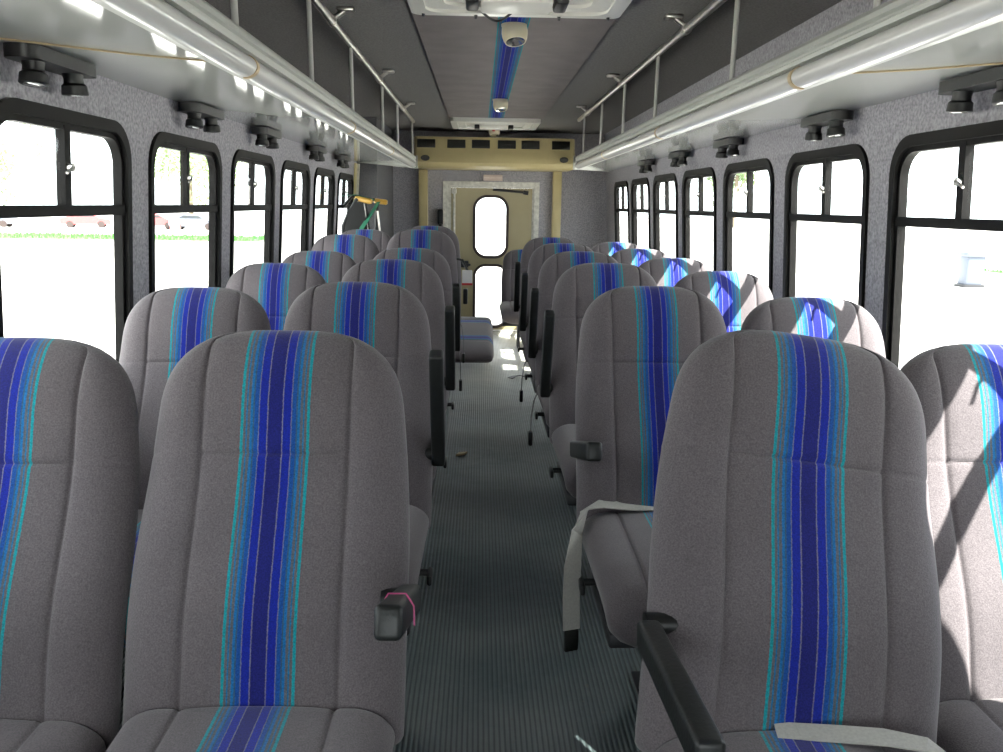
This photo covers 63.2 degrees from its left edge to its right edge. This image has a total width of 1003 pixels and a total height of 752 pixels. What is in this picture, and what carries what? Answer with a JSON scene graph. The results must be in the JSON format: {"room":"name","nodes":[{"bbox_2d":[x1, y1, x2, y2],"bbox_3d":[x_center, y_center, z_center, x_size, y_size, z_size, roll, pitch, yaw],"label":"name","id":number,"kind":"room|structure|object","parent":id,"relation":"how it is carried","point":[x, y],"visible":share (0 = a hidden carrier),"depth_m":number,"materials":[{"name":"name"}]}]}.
{"room":"vehicle interior","nodes":[
{"label":"vehicle interior","id":0,"kind":"room"},
{"bbox_2d":[0,42,356,306],"bbox_3d":[-1.091,-0.368,3.078,0.151,1.860,9.130,1,12,-2],"label":"wall","id":1,"kind":"structure","parent":0,"point":[142,114],"depth_m":2.37,"materials":[{"name":"fabric"}]},
{"bbox_2d":[0,97,132,361],"bbox_3d":[-1.048,-0.274,1.964,0.089,0.703,0.668,1,12,-2],"label":"window","id":2,"kind":"structure","parent":1,"relation":"in","point":[17,110],"depth_m":2.01,"materials":[{"name":"black metal"}]},
{"bbox_2d":[148,132,221,293],"bbox_3d":[-1.069,-0.440,2.752,0.089,0.703,0.668,1,12,-2],"label":"window","id":3,"kind":"structure","parent":1,"relation":"in","point":[165,140],"depth_m":2.71,"materials":[{"name":"black metal"}]},
{"bbox_2d":[0,0,417,168],"bbox_3d":[-0.771,-0.934,2.355,0.481,0.327,7.892,1,12,-2],"label":"luggage rack","id":4,"kind":"object","parent":1,"relation":"attached to","point":[175,50],"visible":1,"depth_m":1.79,"materials":[{"name":"silver metal"}]},
{"bbox_2d":[3,42,96,96],"bbox_3d":[-0.950,-0.642,1.731,0.068,0.074,0.290,1,12,-2],"label":"light","id":5,"kind":"object","parent":4,"relation":"attached to","point":[35,59],"visible":1,"depth_m":1.66,"materials":[{"name":"black plastic"}]},
{"bbox_2d":[99,0,256,76],"bbox_3d":[-0.522,-0.521,1.067,0.031,0.047,1.398,1,12,-2],"label":"light","id":6,"kind":"object","parent":4,"relation":"attached to","point":[177,22],"depth_m":1.38,"materials":[{"name":"grey plastic"}]},
{"bbox_2d":[178,102,224,132],"bbox_3d":[-0.974,-0.838,2.660,0.068,0.074,0.290,1,12,-2],"label":"light","id":7,"kind":"object","parent":4,"relation":"attached to","point":[195,112],"visible":1,"depth_m":2.57,"materials":[{"name":"black plastic"}]},
{"bbox_2d":[251,127,281,148],"bbox_3d":[-0.995,-1.007,3.462,0.068,0.074,0.290,1,12,-2],"label":"light","id":8,"kind":"object","parent":4,"relation":"attached to","point":[267,137],"visible":1,"depth_m":3.37,"materials":[{"name":"black plastic"}]},
{"bbox_2d":[247,62,354,132],"bbox_3d":[-0.559,-0.812,2.446,0.031,0.047,1.398,1,12,-2],"label":"light","id":9,"kind":"object","parent":4,"relation":"attached to","point":[271,78],"depth_m":2.21,"materials":[{"name":"grey plastic"}]},
{"bbox_2d":[306,145,326,161],"bbox_3d":[-1.023,-1.230,4.519,0.068,0.074,0.290,1,12,-2],"label":"light","id":10,"kind":"object","parent":4,"relation":"attached to","point":[316,152],"visible":1,"depth_m":4.42,"materials":[{"name":"black plastic"}]},
{"bbox_2d":[335,155,350,167],"bbox_3d":[-1.046,-1.411,5.379,0.068,0.074,0.290,1,12,-2],"label":"light","id":11,"kind":"object","parent":4,"relation":"attached to","point":[343,160],"visible":1,"depth_m":5.28,"materials":[{"name":"black plastic"}]},
{"bbox_2d":[350,125,393,154],"bbox_3d":[-0.595,-1.104,3.831,0.031,0.047,1.408,1,12,-2],"label":"light","id":12,"kind":"object","parent":4,"relation":"attached to","point":[366,134],"depth_m":3.73,"materials":[{"name":"grey"}]},
{"bbox_2d":[389,149,415,167],"bbox_3d":[-0.635,-1.420,5.331,0.031,0.047,1.636,1,12,-2],"label":"light","id":13,"kind":"object","parent":4,"relation":"attached to","point":[402,156],"depth_m":5.25,"materials":[{"name":"grey plastic"}]},
{"bbox_2d":[229,149,275,278],"bbox_3d":[-1.089,-0.606,3.540,0.089,0.703,0.668,1,12,-2],"label":"window","id":14,"kind":"structure","parent":1,"relation":"in","point":[252,158],"depth_m":3.52,"materials":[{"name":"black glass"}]},
{"bbox_2d":[278,160,310,262],"bbox_3d":[-1.110,-0.772,4.328,0.089,0.703,0.668,1,12,-2],"label":"window","id":15,"kind":"structure","parent":1,"relation":"in","point":[294,167],"depth_m":4.35,"materials":[{"name":"black metal"}]},
{"bbox_2d":[312,167,334,246],"bbox_3d":[-1.131,-0.938,5.115,0.089,0.703,0.668,1,12,-2],"label":"window","id":16,"kind":"structure","parent":1,"relation":"in","point":[322,172],"depth_m":5.13,"materials":[{"name":"black metal"}]},
{"bbox_2d":[336,172,353,233],"bbox_3d":[-1.152,-1.104,5.903,0.089,0.703,0.668,1,12,-2],"label":"window","id":17,"kind":"structure","parent":1,"relation":"in","point":[344,177],"depth_m":5.84,"materials":[{"name":"black metal"}]},
{"bbox_2d":[357,117,393,237],"bbox_3d":[-1.113,-1.188,6.978,0.257,1.858,1.158,1,12,-2],"label":"trim","id":18,"kind":"structure","parent":1,"relation":"attached to","point":[375,180],"depth_m":6.47,"materials":[{"name":"carpet"}]},
{"bbox_2d":[445,391,451,435],"bbox_3d":[-0.727,0.126,5.129,0.815,0.060,1.780,1,12,-2],"label":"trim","id":19,"kind":"structure","parent":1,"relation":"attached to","point":[450,392],"depth_m":4.75,"materials":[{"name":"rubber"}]},
{"bbox_2d":[311,234,378,263],"bbox_3d":[-0.898,-0.253,4.468,0.434,1.008,0.741,1,12,-2],"label":"seat","id":20,"kind":"object","parent":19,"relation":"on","point":[360,248],"visible":0.12,"depth_m":4.65,"materials":[{"name":"fabric"}]},
{"bbox_2d":[342,229,390,252],"bbox_3d":[-0.919,-0.423,5.265,0.434,1.012,0.730,1,12,-2],"label":"seat","id":21,"kind":"object","parent":19,"relation":"on","point":[381,239],"visible":0.1,"depth_m":5.46,"materials":[{"name":"fabric"}]},
{"bbox_2d":[386,229,461,390],"bbox_3d":[-0.444,-0.279,4.469,0.475,1.012,0.743,1,12,-2],"label":"seat","id":22,"kind":"object","parent":19,"relation":"on","point":[440,242],"visible":0.13,"depth_m":4.65,"materials":[{"name":"fabric"}]},
{"bbox_2d":[408,226,471,362],"bbox_3d":[-0.442,-0.448,5.272,0.521,1.012,0.744,1,12,-2],"label":"seat","id":23,"kind":"object","parent":19,"relation":"on","point":[466,274],"visible":0.13,"depth_m":5.43,"materials":[{"name":"fabric"}]},
{"bbox_2d":[119,335,641,751],"bbox_3d":[-0.002,0.586,3.334,2.320,0.080,9.180,1,12,-2],"label":"floor","id":24,"kind":"structure","parent":0,"point":[489,669],"depth_m":2.48,"materials":[{"name":"rubber"}]},
{"bbox_2d":[0,337,139,751],"bbox_3d":[-0.821,0.497,1.163,0.434,1.004,0.751,1,12,-2],"label":"seat","id":25,"kind":"object","parent":24,"relation":"on","point":[70,451],"visible":0.99,"depth_m":1.31,"materials":[{"name":"fabric"}]},
{"bbox_2d":[0,719,105,751],"bbox_3d":[-0.819,0.640,1.049,0.423,0.157,0.469,1,12,-2],"label":"cushion","id":26,"kind":"object","parent":25,"relation":"on","point":[16,735],"depth_m":1.22,"materials":[{"name":"fabric"}]},
{"bbox_2d":[119,287,270,647],"bbox_3d":[-0.834,0.317,2.019,0.434,1.004,0.751,1,12,-2],"label":"seat","id":27,"kind":"object","parent":24,"relation":"on","point":[166,324],"visible":0.24,"depth_m":2.19,"materials":[{"name":"fabric"}]},
{"bbox_2d":[124,509,142,647],"bbox_3d":[-0.832,0.460,1.905,0.423,0.157,0.469,1,12,-2],"label":"cushion","id":28,"kind":"object","parent":27,"relation":"on","point":[140,511],"depth_m":1.88,"materials":[{"name":"fabric"}]},
{"bbox_2d":[106,330,420,751],"bbox_3d":[-0.357,0.483,1.177,0.497,0.999,0.783,1,12,-2],"label":"seat","id":29,"kind":"object","parent":24,"relation":"on","point":[273,604],"visible":1,"depth_m":1.30,"materials":[{"name":"grey fabric"}]},
{"bbox_2d":[106,706,394,751],"bbox_3d":[-0.372,0.625,1.057,0.423,0.157,0.469,1,12,-2],"label":"cushion","id":30,"kind":"object","parent":29,"relation":"on","point":[144,728],"depth_m":1.20,"materials":[{"name":"fabric"}]},
{"bbox_2d":[225,263,325,329],"bbox_3d":[-0.857,0.130,2.894,0.434,1.008,0.741,1,12,-2],"label":"seat","id":31,"kind":"object","parent":24,"relation":"on","point":[275,286],"visible":0.17,"depth_m":3.07,"materials":[{"name":"fabric"}]},
{"bbox_2d":[282,251,355,282],"bbox_3d":[-0.878,-0.041,3.706,0.434,1.008,0.741,1,12,-2],"label":"seat","id":32,"kind":"object","parent":24,"relation":"on","point":[332,266],"visible":0.06,"depth_m":3.90,"materials":[{"name":"fabric"}]},
{"bbox_2d":[341,194,387,233],"bbox_3d":[-0.998,-0.673,5.957,0.200,1.274,0.326,9,14,32],"label":"frame","id":33,"kind":"object","parent":24,"relation":"on","point":[357,216],"visible":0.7,"depth_m":5.81,"materials":[{"name":"yellow metal"}]},
{"bbox_2d":[284,282,445,635],"bbox_3d":[-0.380,0.301,2.028,0.467,1.004,0.751,1,12,-2],"label":"seat","id":34,"kind":"object","parent":24,"relation":"on","point":[389,318],"visible":0.34,"depth_m":2.20,"materials":[{"name":"grey fabric"}]},
{"bbox_2d":[409,505,428,584],"bbox_3d":[-0.395,0.444,1.913,0.423,0.157,0.469,1,12,-2],"label":"cushion","id":35,"kind":"object","parent":34,"relation":"on","point":[419,514],"depth_m":1.97,"materials":[{"name":"fabric"}]},
{"bbox_2d":[341,259,454,491],"bbox_3d":[-0.403,0.115,2.903,0.467,1.008,0.741,1,12,-2],"label":"seat","id":36,"kind":"object","parent":24,"relation":"on","point":[416,277],"visible":0.18,"depth_m":3.08,"materials":[{"name":"grey fabric"}]},
{"bbox_2d":[374,248,460,409],"bbox_3d":[-0.424,-0.056,3.715,0.467,1.008,0.741,1,12,-2],"label":"seat","id":37,"kind":"object","parent":24,"relation":"on","point":[435,260],"visible":0.15,"depth_m":3.90,"materials":[{"name":"grey fabric"}]},
{"bbox_2d":[455,317,493,362],"bbox_3d":[-0.318,-0.311,6.652,0.502,0.228,1.152,1,12,-1],"label":"bench cushion","id":38,"kind":"object","parent":24,"relation":"on","point":[477,334],"visible":0.55,"depth_m":6.33,"materials":[{"name":"fabric"}]},
{"bbox_2d":[499,249,522,347],"bbox_3d":[0.195,-0.627,7.080,0.423,0.908,0.588,1,12,-2],"label":"seat","id":39,"kind":"object","parent":24,"relation":"on","point":[509,317],"visible":0.39,"depth_m":7.20,"materials":[{"name":"fabric"}]},
{"bbox_2d":[499,301,518,323],"bbox_3d":[0.196,-0.548,7.036,0.423,0.157,0.469,1,12,-2],"label":"cushion","id":40,"kind":"object","parent":39,"relation":"on","point":[508,316],"depth_m":6.83,"materials":[{"name":"fabric"}]},
{"bbox_2d":[513,237,573,360],"bbox_3d":[0.315,-0.355,5.179,0.467,1.012,0.730,1,12,-2],"label":"seat","id":41,"kind":"object","parent":24,"relation":"on","point":[532,245],"visible":0.21,"depth_m":5.34,"materials":[{"name":"grey fabric"}]},
{"bbox_2d":[519,331,525,352],"bbox_3d":[0.333,-0.210,5.076,0.423,0.157,0.469,1,12,-2],"label":"cushion","id":42,"kind":"object","parent":41,"relation":"on","point":[522,334],"depth_m":5.05,"materials":[{"name":"fabric"}]},
{"bbox_2d":[519,243,592,401],"bbox_3d":[0.335,-0.184,4.367,0.474,1.012,0.737,1,12,-2],"label":"seat","id":43,"kind":"object","parent":24,"relation":"on","point":[529,280],"visible":0.21,"depth_m":4.53,"materials":[{"name":"grey fabric"}]},
{"bbox_2d":[527,354,534,381],"bbox_3d":[0.354,-0.039,4.264,0.423,0.157,0.469,1,12,-2],"label":"cushion","id":44,"kind":"object","parent":43,"relation":"on","point":[531,361],"depth_m":4.20,"materials":[{"name":"fabric"}]},
{"bbox_2d":[528,251,617,445],"bbox_3d":[0.355,-0.017,3.574,0.474,1.012,0.737,1,12,-2],"label":"seat","id":45,"kind":"object","parent":24,"relation":"on","point":[541,297],"visible":0.26,"depth_m":3.73,"materials":[{"name":"grey fabric"}]},
{"bbox_2d":[537,384,548,425],"bbox_3d":[0.376,0.128,3.472,0.423,0.157,0.469,1,12,-2],"label":"cushion","id":46,"kind":"object","parent":45,"relation":"on","point":[544,402],"depth_m":3.40,"materials":[{"name":"fabric"}]},
{"bbox_2d":[540,263,656,505],"bbox_3d":[0.377,0.142,2.821,0.467,1.012,0.730,1,12,-2],"label":"seat","id":47,"kind":"object","parent":24,"relation":"on","point":[580,285],"visible":0.37,"depth_m":2.96,"materials":[{"name":"grey fabric"}]},
{"bbox_2d":[551,424,575,497],"bbox_3d":[0.395,0.287,2.719,0.423,0.157,0.469,1,12,-2],"label":"cushion","id":48,"kind":"object","parent":47,"relation":"on","point":[562,435],"depth_m":2.70,"materials":[{"name":"fabric"}]},
{"bbox_2d":[591,242,640,255],"bbox_3d":[0.765,-0.327,5.197,0.434,1.012,0.730,1,12,-2],"label":"seat","id":49,"kind":"object","parent":24,"relation":"on","point":[609,248],"visible":0.1,"depth_m":5.39,"materials":[{"name":"fabric"}]},
{"bbox_2d":[611,249,669,266],"bbox_3d":[0.786,-0.155,4.385,0.434,1.012,0.730,1,12,-2],"label":"seat","id":50,"kind":"object","parent":24,"relation":"on","point":[636,257],"visible":0.08,"depth_m":4.57,"materials":[{"name":"fabric"}]},
{"bbox_2d":[563,286,726,695],"bbox_3d":[0.389,0.318,1.995,0.494,1.008,0.754,1,12,-2],"label":"seat","id":51,"kind":"object","parent":24,"relation":"on","point":[635,342],"visible":0.54,"depth_m":2.11,"materials":[{"name":"grey fabric"}]},
{"bbox_2d":[582,511,652,647],"bbox_3d":[0.417,0.462,1.887,0.423,0.157,0.469,1,12,-2],"label":"cushion","id":52,"kind":"object","parent":51,"relation":"on","point":[616,544],"depth_m":1.82,"materials":[{"name":"fabric"}]},
{"bbox_2d":[639,258,710,286],"bbox_3d":[0.807,0.012,3.592,0.434,1.012,0.730,1,12,-2],"label":"seat","id":53,"kind":"object","parent":24,"relation":"on","point":[665,271],"visible":0.13,"depth_m":3.78,"materials":[{"name":"fabric"}]},
{"bbox_2d":[674,271,772,331],"bbox_3d":[0.827,0.170,2.839,0.434,1.012,0.730,1,12,-2],"label":"seat","id":54,"kind":"object","parent":24,"relation":"on","point":[735,294],"visible":0.16,"depth_m":3.02,"materials":[{"name":"fabric"}]},
{"bbox_2d":[635,329,945,751],"bbox_3d":[0.469,0.492,1.153,0.525,1.014,0.793,1,12,-2],"label":"seat","id":55,"kind":"object","parent":24,"relation":"on","point":[793,599],"visible":1,"depth_m":1.28,"materials":[{"name":"grey fabric"}]},
{"bbox_2d":[655,731,917,751],"bbox_3d":[0.440,0.645,1.019,0.423,0.157,0.469,1,12,-2],"label":"cushion","id":56,"kind":"object","parent":55,"relation":"on","point":[665,741],"depth_m":1.18,"materials":[{"name":"fabric"}]},
{"bbox_2d":[741,297,885,357],"bbox_3d":[0.850,0.347,2.013,0.434,1.008,0.741,1,12,-2],"label":"seat","id":57,"kind":"object","parent":24,"relation":"on","point":[841,320],"visible":0.16,"depth_m":2.20,"materials":[{"name":"fabric"}]},
{"bbox_2d":[900,344,1002,751],"bbox_3d":[0.900,0.505,1.263,0.434,1.008,0.741,1,12,-2],"label":"seat","id":58,"kind":"object","parent":24,"relation":"on","point":[958,387],"visible":0.64,"depth_m":1.40,"materials":[{"name":"fabric"}]},
{"bbox_2d":[936,698,1002,751],"bbox_3d":[0.902,0.649,1.154,0.423,0.157,0.469,1,12,-2],"label":"cushion","id":59,"kind":"object","parent":58,"relation":"on","point":[964,724],"depth_m":1.29,"materials":[{"name":"fabric"}]},
{"bbox_2d":[392,130,606,248],"bbox_3d":[-0.105,-1.325,7.600,2.320,1.900,0.060,1,12,-2],"label":"wall","id":60,"kind":"structure","parent":0,"point":[583,196],"depth_m":7.49,"materials":[{"name":"carpet"}]},
{"bbox_2d":[419,169,427,225],"bbox_3d":[-0.721,-1.131,7.553,0.080,1.520,0.080,1,12,-2],"label":"trim","id":61,"kind":"structure","parent":60,"relation":"attached to","point":[423,173],"depth_m":7.41,"materials":[{"name":"beige paint"}]},
{"bbox_2d":[438,181,539,334],"bbox_3d":[-0.127,-1.084,7.604,0.932,1.418,0.130,1,12,-2],"label":"door","id":62,"kind":"structure","parent":60,"relation":"in","point":[460,198],"depth_m":7.55,"materials":[{"name":"paint"}]},
{"bbox_2d":[483,175,502,180],"bbox_3d":[-0.078,-1.808,7.441,0.176,0.052,0.052,1,12,-2],"label":"exit sign","id":63,"kind":"object","parent":60,"relation":"attached to","point":[485,177],"visible":1,"depth_m":7.42,"materials":[{"name":"beige"}]},
{"bbox_2d":[414,136,574,171],"bbox_3d":[-0.063,-1.956,7.195,1.396,0.262,0.474,1,12,-2],"label":"air conditioner","id":64,"kind":"object","parent":60,"relation":"attached to","point":[433,152],"visible":1,"depth_m":7.00,"materials":[{"name":"beige paint"}]},
{"bbox_2d":[417,139,434,147],"bbox_3d":[-0.645,-1.995,6.985,0.156,0.071,0.025,1,12,-2],"label":"vent grille","id":65,"kind":"object","parent":64,"relation":"attached to","point":[421,143],"depth_m":6.98,"materials":[{"name":"black plastic"}]},
{"bbox_2d":[447,139,465,147],"bbox_3d":[-0.387,-1.993,6.993,0.156,0.071,0.025,1,12,-2],"label":"vent grille","id":66,"kind":"object","parent":64,"relation":"attached to","point":[451,143],"depth_m":6.99,"materials":[{"name":"black plastic"}]},
{"bbox_2d":[472,140,489,148],"bbox_3d":[-0.177,-1.991,6.999,0.156,0.071,0.025,1,12,-2],"label":"vent grille","id":67,"kind":"object","parent":64,"relation":"attached to","point":[476,144],"depth_m":6.99,"materials":[{"name":"black plastic"}]},
{"bbox_2d":[498,140,515,148],"bbox_3d":[0.046,-1.989,7.005,0.156,0.071,0.025,1,12,-2],"label":"vent grille","id":68,"kind":"object","parent":64,"relation":"attached to","point":[502,144],"depth_m":7.00,"materials":[{"name":"black plastic"}]},
{"bbox_2d":[521,141,539,148],"bbox_3d":[0.250,-1.987,7.011,0.156,0.071,0.025,1,12,-2],"label":"vent grille","id":69,"kind":"object","parent":64,"relation":"attached to","point":[524,144],"depth_m":7.00,"materials":[{"name":"black plastic"}]},
{"bbox_2d":[552,141,569,149],"bbox_3d":[0.513,-1.984,7.018,0.156,0.071,0.025,1,12,-2],"label":"vent grille","id":70,"kind":"object","parent":64,"relation":"attached to","point":[556,145],"depth_m":7.01,"materials":[{"name":"black plastic"}]},
{"bbox_2d":[551,171,561,236],"bbox_3d":[0.498,-1.119,7.588,0.080,1.520,0.080,1,12,-2],"label":"trim","id":71,"kind":"structure","parent":60,"relation":"attached to","point":[557,176],"depth_m":7.46,"materials":[{"name":"beige paint"}]},
{"bbox_2d":[205,0,842,133],"bbox_3d":[0.027,-1.302,2.936,2.060,0.060,9.180,1,12,-2],"label":"ceiling","id":72,"kind":"structure","parent":0,"point":[386,33],"depth_m":3.45,"materials":[{"name":"carpet"}]},
{"bbox_2d":[311,0,414,122],"bbox_3d":[-0.528,-1.110,2.282,0.093,0.063,7.750,1,12,-2],"label":"grab rail","id":73,"kind":"object","parent":72,"relation":"attached to","point":[332,20],"visible":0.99,"depth_m":3.11,"materials":[{"name":"silver metal"}]},
{"bbox_2d":[450,117,540,131],"bbox_3d":[-0.052,-1.966,6.398,0.676,0.050,0.650,1,12,-2],"label":"roof hatch","id":74,"kind":"object","parent":72,"relation":"attached to","point":[493,124],"visible":1,"depth_m":6.33,"materials":[{"name":"white plastic"}]},
{"bbox_2d":[408,4,616,120],"bbox_3d":[0.049,-1.206,2.645,0.704,0.012,8.570,1,12,-2],"label":"ceiling panel","id":75,"kind":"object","parent":72,"relation":"attached to","point":[472,66],"depth_m":3.63,"materials":[{"name":"fabric"}]},
{"bbox_2d":[493,98,507,111],"bbox_3d":[-0.007,-1.663,5.001,0.095,0.081,0.101,1,12,-2],"label":"ceiling lamp","id":76,"kind":"object","parent":75,"relation":"attached to","point":[500,105],"visible":0.98,"depth_m":4.96,"materials":[{"name":"beige plastic"}]},
{"bbox_2d":[501,22,527,46],"bbox_3d":[0.046,-1.224,2.918,0.095,0.081,0.101,1,12,-2],"label":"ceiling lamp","id":77,"kind":"object","parent":75,"relation":"attached to","point":[514,34],"visible":0.98,"depth_m":2.88,"materials":[{"name":"beige plastic"}]},
{"bbox_2d":[407,0,631,21],"bbox_3d":[0.055,-1.113,2.353,0.676,0.050,0.640,1,12,-2],"label":"roof hatch","id":78,"kind":"object","parent":72,"relation":"attached to","point":[584,9],"visible":1,"depth_m":2.55,"materials":[{"name":"white plastic"}]},
{"bbox_2d":[576,0,726,121],"bbox_3d":[0.619,-1.067,2.158,0.093,0.063,7.430,1,12,-2],"label":"grab rail","id":79,"kind":"object","parent":72,"relation":"attached to","point":[686,28],"visible":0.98,"depth_m":3.04,"materials":[{"name":"silver metal"}]},
{"bbox_2d":[605,0,1002,332],"bbox_3d":[1.117,-0.347,3.141,0.151,1.860,9.130,1,12,-2],"label":"wall","id":80,"kind":"structure","parent":0,"point":[879,129],"depth_m":2.74,"materials":[{"name":"fabric"}]},
{"bbox_2d":[614,181,629,242],"bbox_3d":[1.011,-1.250,6.753,0.089,0.703,0.668,1,12,-2],"label":"window","id":81,"kind":"structure","parent":80,"relation":"in","point":[621,184],"depth_m":6.92,"materials":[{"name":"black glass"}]},
{"bbox_2d":[631,177,650,248],"bbox_3d":[1.032,-1.084,5.965,0.089,0.703,0.668,1,12,-2],"label":"window","id":82,"kind":"structure","parent":80,"relation":"in","point":[640,181],"depth_m":6.06,"materials":[{"name":"black metal"}]},
{"bbox_2d":[653,173,677,257],"bbox_3d":[1.052,-0.918,5.178,0.089,0.703,0.668,1,12,-2],"label":"window","id":83,"kind":"structure","parent":80,"relation":"in","point":[666,178],"depth_m":5.25,"materials":[{"name":"black metal"}]},
{"bbox_2d":[682,167,716,270],"bbox_3d":[1.073,-0.751,4.390,0.089,0.703,0.668,1,12,-2],"label":"window","id":84,"kind":"structure","parent":80,"relation":"in","point":[701,173],"depth_m":4.36,"materials":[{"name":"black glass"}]},
{"bbox_2d":[722,158,774,294],"bbox_3d":[1.094,-0.585,3.602,0.089,0.703,0.668,1,12,-2],"label":"window","id":85,"kind":"structure","parent":80,"relation":"in","point":[749,167],"depth_m":3.57,"materials":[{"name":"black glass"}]},
{"bbox_2d":[573,0,1002,171],"bbox_3d":[0.837,-1.022,2.889,0.481,0.327,8.890,1,12,-2],"label":"luggage rack","id":86,"kind":"object","parent":80,"relation":"attached to","point":[895,49],"visible":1,"depth_m":1.86,"materials":[{"name":"silver metal"}]},
{"bbox_2d":[575,152,604,168],"bbox_3d":[0.558,-1.376,5.208,0.031,0.047,1.316,1,12,-2],"label":"light","id":87,"kind":"object","parent":86,"relation":"attached to","point":[589,158],"depth_m":5.17,"materials":[{"name":"grey plastic"}]},
{"bbox_2d":[602,129,660,158],"bbox_3d":[0.593,-1.093,3.864,0.031,0.047,1.408,1,12,-2],"label":"light","id":88,"kind":"object","parent":86,"relation":"attached to","point":[639,138],"depth_m":3.74,"materials":[{"name":"grey"}]},
{"bbox_2d":[637,160,654,172],"bbox_3d":[0.961,-1.392,5.436,0.068,0.074,0.290,1,12,-2],"label":"light","id":89,"kind":"object","parent":86,"relation":"attached to","point":[645,166],"visible":1,"depth_m":5.34,"materials":[{"name":"black plastic"}]},
{"bbox_2d":[668,151,690,166],"bbox_3d":[0.985,-1.200,4.527,0.068,0.074,0.290,1,12,-2],"label":"light","id":90,"kind":"object","parent":86,"relation":"attached to","point":[678,158],"visible":1,"depth_m":4.43,"materials":[{"name":"black plastic"}]},
{"bbox_2d":[655,71,797,138],"bbox_3d":[0.630,-0.801,2.480,0.031,0.047,1.398,1,12,-2],"label":"light","id":91,"kind":"object","parent":86,"relation":"attached to","point":[766,87],"depth_m":2.24,"materials":[{"name":"grey plastic"}]},
{"bbox_2d":[713,138,743,157],"bbox_3d":[1.009,-1.013,3.637,0.068,0.074,0.290,1,12,-2],"label":"light","id":92,"kind":"object","parent":86,"relation":"attached to","point":[732,144],"visible":1,"depth_m":3.55,"materials":[{"name":"black plastic"}]},
{"bbox_2d":[800,110,853,140],"bbox_3d":[1.036,-0.796,2.610,0.068,0.074,0.290,1,12,-2],"label":"light","id":93,"kind":"object","parent":86,"relation":"attached to","point":[835,119],"visible":1,"depth_m":2.53,"materials":[{"name":"black plastic"}]},
{"bbox_2d":[791,0,1002,87],"bbox_3d":[0.666,-0.510,1.101,0.031,0.047,1.398,1,12,-2],"label":"light","id":94,"kind":"object","parent":86,"relation":"attached to","point":[925,23],"depth_m":1.35,"materials":[{"name":"grey plastic"}]},
{"bbox_2d":[938,66,1002,112],"bbox_3d":[1.058,-0.623,1.788,0.068,0.074,0.290,1,12,-2],"label":"light","id":95,"kind":"object","parent":86,"relation":"attached to","point":[962,88],"visible":1,"depth_m":1.81,"materials":[{"name":"black plastic"}]},
{"bbox_2d":[782,144,869,307],"bbox_3d":[1.115,-0.419,2.814,0.089,0.703,0.668,1,12,-2],"label":"window","id":96,"kind":"structure","parent":80,"relation":"in","point":[826,156],"depth_m":2.77,"materials":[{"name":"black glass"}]},
{"bbox_2d":[882,120,1002,367],"bbox_3d":[1.136,-0.253,2.026,0.089,0.703,0.668,1,12,-2],"label":"window","id":97,"kind":"structure","parent":80,"relation":"in","point":[965,138],"depth_m":2.20,"materials":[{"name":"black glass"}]},
{"label":"outside","id":98,"kind":"structure","parent":0,"visible":0},
{"bbox_2d":[0,211,1002,368],"bbox_3d":[-2.005,-14.180,78.743,360.000,0.800,280.000,1,12,-2],"label":"ground","id":99,"kind":"structure","parent":98,"point":[52,288],"depth_m":25.78,"materials":[{"name":"white"}]},
{"bbox_2d":[0,218,18,226],"bbox_3d":[-47.964,-14.706,76.394,4.420,1.420,1.760,-2,12,-13],"label":"parked car","id":100,"kind":"object","parent":99,"relation":"on","point":[4,222],"visible":0.9,"depth_m":76.02,"materials":[{"name":"grey paint"}]},
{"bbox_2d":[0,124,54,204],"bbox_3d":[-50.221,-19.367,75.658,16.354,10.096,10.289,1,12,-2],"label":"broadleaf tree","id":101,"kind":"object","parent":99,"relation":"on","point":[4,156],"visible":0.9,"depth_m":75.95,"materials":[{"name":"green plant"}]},
{"bbox_2d":[59,216,112,227],"bbox_3d":[-40.019,-15.043,78.576,4.420,1.420,1.760,-3,13,-18],"label":"parked car","id":102,"kind":"object","parent":99,"relation":"on","point":[70,221],"visible":0.92,"depth_m":77.79,"materials":[{"name":"red paint"}]},
{"bbox_2d":[0,231,263,241],"bbox_3d":[-32.536,-7.380,41.803,41.083,0.192,5.592,1,12,-2],"label":"grass verge","id":103,"kind":"structure","parent":99,"relation":"on","point":[31,235],"depth_m":41.20,"materials":[{"name":"green plant"}]},
{"bbox_2d":[155,214,169,228],"bbox_3d":[-33.196,-14.774,77.792,4.420,1.420,1.760,-2,12,-16],"label":"parked car","id":104,"kind":"object","parent":99,"relation":"on","point":[160,220],"visible":0.19,"depth_m":77.22,"materials":[{"name":"red paint"}]},
{"bbox_2d":[169,219,180,232],"bbox_3d":[-22.832,-10.511,57.028,0.720,0.980,0.160,1,12,-2],"label":"sign board","id":105,"kind":"object","parent":99,"relation":"on","point":[174,223],"visible":1,"depth_m":56.94,"materials":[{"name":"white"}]},
{"bbox_2d":[168,214,208,229],"bbox_3d":[-28.972,-14.529,76.934,4.420,1.420,1.760,-1,12,-10],"label":"parked car","id":106,"kind":"object","parent":99,"relation":"on","point":[192,220],"visible":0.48,"depth_m":76.12,"materials":[{"name":"grey paint"}]},
{"bbox_2d":[155,148,246,213],"bbox_3d":[-29.885,-20.142,80.843,10.965,10.083,13.912,1,12,-2],"label":"broadleaf tree","id":107,"kind":"object","parent":99,"relation":"on","point":[172,157],"visible":0.22,"depth_m":77.82,"materials":[{"name":"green plant"}]},
{"bbox_2d":[704,171,759,227],"bbox_3d":[29.340,-23.967,101.663,7.536,10.768,7.298,1,12,-2],"label":"broadleaf tree","id":108,"kind":"object","parent":99,"relation":"on","point":[742,176],"visible":0.17,"depth_m":102.15,"materials":[{"name":"green plant"}]},
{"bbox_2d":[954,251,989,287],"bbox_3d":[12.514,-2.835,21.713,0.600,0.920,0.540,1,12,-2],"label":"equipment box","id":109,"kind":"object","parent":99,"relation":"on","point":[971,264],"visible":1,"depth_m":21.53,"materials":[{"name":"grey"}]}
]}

